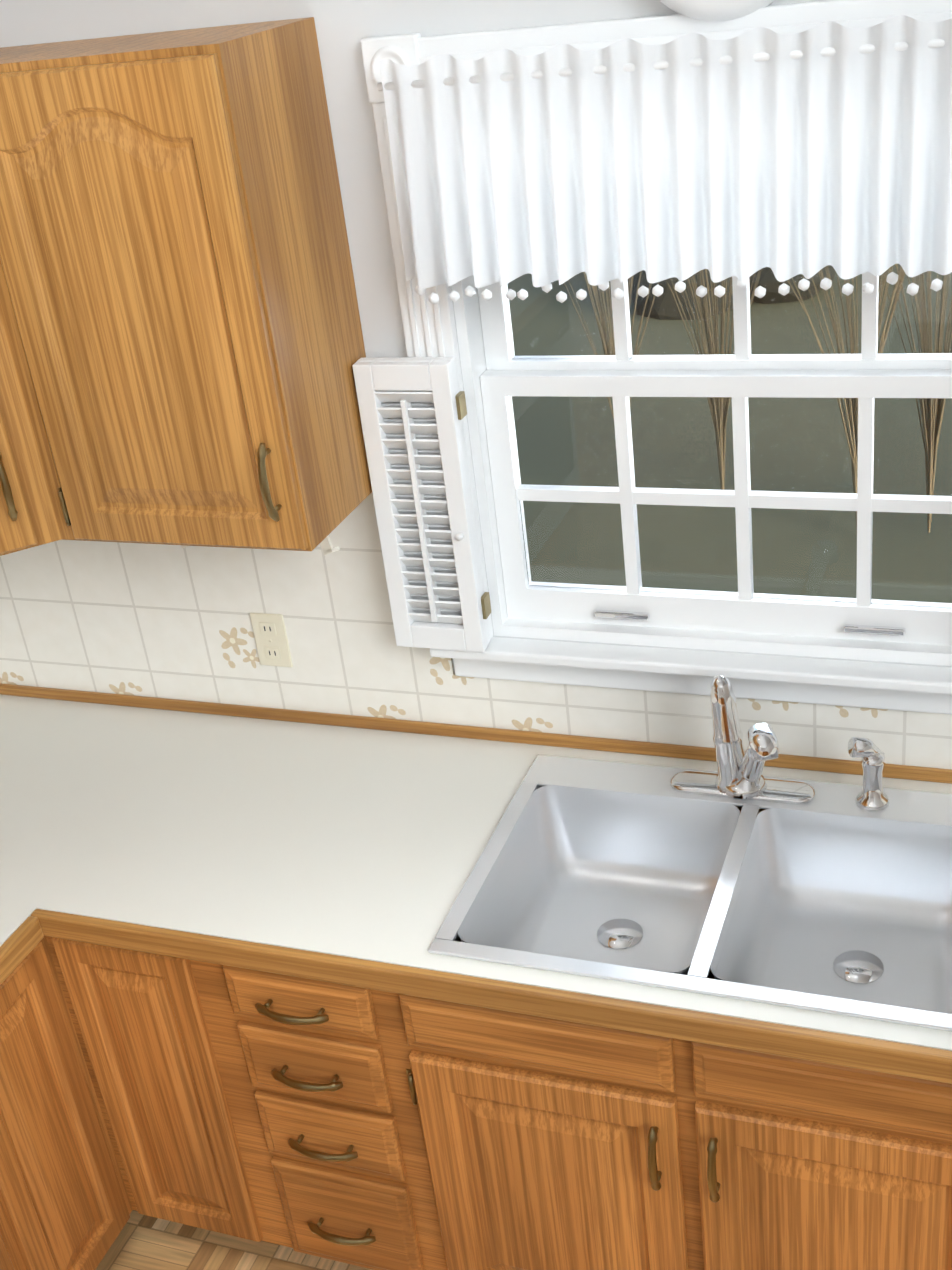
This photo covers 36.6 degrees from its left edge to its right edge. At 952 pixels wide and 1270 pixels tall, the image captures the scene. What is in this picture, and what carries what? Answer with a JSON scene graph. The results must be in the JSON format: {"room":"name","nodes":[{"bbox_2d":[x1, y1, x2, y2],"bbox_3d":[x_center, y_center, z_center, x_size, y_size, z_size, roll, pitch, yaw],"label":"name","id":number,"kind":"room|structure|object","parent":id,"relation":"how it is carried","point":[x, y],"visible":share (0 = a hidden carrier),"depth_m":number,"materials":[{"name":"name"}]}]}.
{"room":"kitchen","nodes":[
{"label":"kitchen","id":0,"kind":"room"},
{"bbox_2d":[95,1210,371,1269],"bbox_3d":[-0.257,2.456,0.385,3.900,0.050,6.200,4,29,20],"label":"floor","id":1,"kind":"structure","parent":0,"point":[143,1242],"depth_m":2.80,"materials":[{"name":"beige wood"}]},
{"bbox_2d":[0,936,132,1269],"bbox_3d":[-1.031,0.910,2.614,0.698,0.794,1.628,4,29,20],"label":"base cabinet","id":2,"kind":"object","parent":1,"relation":"on","point":[65,1203],"visible":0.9,"depth_m":2.51,"materials":[{"name":"brown wood"}]},
{"bbox_2d":[0,911,34,984],"bbox_3d":[-1.211,0.693,2.135,0.668,0.068,0.930,4,29,20],"label":"countertop","id":3,"kind":"structure","parent":2,"relation":"on","point":[15,941],"depth_m":2.38,"materials":[{"name":"white"}]},
{"bbox_2d":[45,936,272,1242],"bbox_3d":[-0.446,0.710,2.851,0.323,0.794,0.658,4,29,20],"label":"base cabinet","id":4,"kind":"object","parent":1,"relation":"on","point":[145,1024],"depth_m":2.56,"materials":[{"name":"brown wood"}]},
{"bbox_2d":[0,683,951,1083],"bbox_3d":[0.245,0.389,2.357,3.198,0.068,0.698,4,29,20],"label":"countertop","id":5,"kind":"structure","parent":4,"relation":"on","point":[338,849],"depth_m":2.52,"materials":[{"name":"white"}]},
{"bbox_2d":[428,754,951,1031],"bbox_3d":[0.416,0.456,2.341,0.826,0.176,0.561,4,29,20],"label":"sink","id":6,"kind":"object","parent":5,"relation":"in","point":[833,898],"visible":0.81,"depth_m":2.43,"materials":[{"name":"silver metal"}]},
{"bbox_2d":[670,674,889,810],"bbox_3d":[0.471,0.204,2.340,0.373,0.254,0.264,4,29,20],"label":"sink faucet","id":7,"kind":"object","parent":5,"relation":"on","point":[739,775],"visible":1,"depth_m":2.42,"materials":[{"name":"silver metal"}]},
{"bbox_2d":[201,962,436,1269],"bbox_3d":[-0.144,0.730,2.739,0.322,0.794,0.658,4,29,20],"label":"base cabinet","id":8,"kind":"object","parent":1,"relation":"on","point":[361,1126],"depth_m":2.44,"materials":[{"name":"brown wood"}]},
{"bbox_2d":[385,806,951,1269],"bbox_3d":[0.446,0.769,2.518,0.941,0.794,0.658,4,29,20],"label":"base cabinet","id":9,"kind":"object","parent":1,"relation":"on","point":[540,1143],"depth_m":2.19,"materials":[{"name":"brown wood"}]},
{"bbox_2d":[0,0,951,673],"bbox_3d":[0.670,-0.133,2.402,4.140,2.540,0.150,4,29,20],"label":"wall","id":10,"kind":"structure","parent":0,"point":[344,28],"depth_m":2.29,"materials":[{"name":"white paint"}]},
{"bbox_2d":[0,17,371,554],"bbox_3d":[-0.487,-0.554,2.346,0.484,0.765,0.323,4,29,20],"label":"upper cabinet","id":11,"kind":"object","parent":10,"relation":"attached to","point":[182,349],"depth_m":2.21,"materials":[{"name":"brown wood"}]},
{"bbox_2d":[250,612,292,666],"bbox_3d":[-0.402,0.011,2.822,0.072,0.116,0.010,4,29,20],"label":"outlet","id":12,"kind":"object","parent":10,"relation":"attached to","point":[271,639],"visible":1,"depth_m":2.82,"materials":[{"name":"beige plastic"}]},
{"bbox_2d":[0,493,951,768],"bbox_3d":[0.331,-0.015,2.515,3.200,0.523,0.006,4,29,20],"label":"backsplash","id":13,"kind":"structure","parent":10,"relation":"attached to","point":[156,621],"depth_m":2.76,"materials":[{"name":"white tile"}]},
{"bbox_2d":[360,0,951,713],"bbox_3d":[0.418,-0.405,2.300,1.130,1.119,0.190,4,29,20],"label":"window","id":14,"kind":"structure","parent":10,"relation":"in","point":[496,372],"depth_m":2.41,"materials":[{"name":"white paint"}]},
{"bbox_2d":[352,357,490,651],"bbox_3d":[-0.089,-0.217,2.507,0.180,0.535,0.054,4,29,20],"label":"window shutter","id":15,"kind":"object","parent":14,"relation":"attached to","point":[439,597],"visible":1,"depth_m":2.49,"materials":[{"name":"white paint"}]},
{"bbox_2d":[377,15,951,303],"bbox_3d":[0.350,-0.670,2.064,1.019,0.366,0.110,4,29,20],"label":"curtain valance","id":16,"kind":"object","parent":14,"relation":"hanging from","point":[807,154],"visible":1,"depth_m":2.06,"materials":[{"name":"fabric"}]},
{"bbox_2d":[659,0,773,21],"bbox_3d":[0.319,-1.022,1.914,0.304,0.390,0.046,4,29,20],"label":"light fixture","id":17,"kind":"object","parent":10,"relation":"attached to","point":[715,10],"visible":1,"depth_m":1.98,"materials":[{"name":"white glass"}]},
{"bbox_3d":[-2.305,1.023,0.404,0.120,3.020,6.200,4,29,20],"label":"wall","id":18,"kind":"structure","parent":0,"visible":0},
{"bbox_2d":[0,345,55,555],"bbox_3d":[-1.052,-0.518,2.418,0.618,0.765,0.619,4,29,20],"label":"upper cabinet","id":19,"kind":"object","parent":18,"relation":"attached to","point":[23,515],"depth_m":2.41,"materials":[{"name":"brown wood"}]},
{"label":"outside","id":20,"kind":"structure","parent":0,"visible":0},
{"bbox_2d":[507,264,951,602],"bbox_3d":[18.969,-19.352,39.146,70.000,0.090,89.500,4,29,20],"label":"lawn","id":21,"kind":"structure","parent":20,"point":[682,344],"depth_m":8.20,"materials":[{"name":"grey plant"}]},
{"bbox_2d":[564,269,731,489],"bbox_3d":[1.032,-1.754,7.319,1.320,2.285,1.063,4,29,20],"label":"clump","id":22,"kind":"object","parent":21,"relation":"on","point":[723,404],"depth_m":7.41,"materials":[{"name":"brown plant"}]},
{"bbox_2d":[628,265,835,319],"bbox_3d":[7.229,-3.194,10.154,23.526,1.733,3.702,4,29,20],"label":"bushes","id":23,"kind":"object","parent":21,"relation":"on","point":[768,286],"depth_m":10.83,"materials":[{"name":"grey plant"}]},
{"bbox_2d":[728,264,951,532],"bbox_3d":[2.717,-1.289,6.011,3.013,2.288,1.176,15,35,36],"label":"clump","id":24,"kind":"object","parent":21,"relation":"on","point":[927,420],"depth_m":6.72,"materials":[{"name":"brown plant"}]}
]}

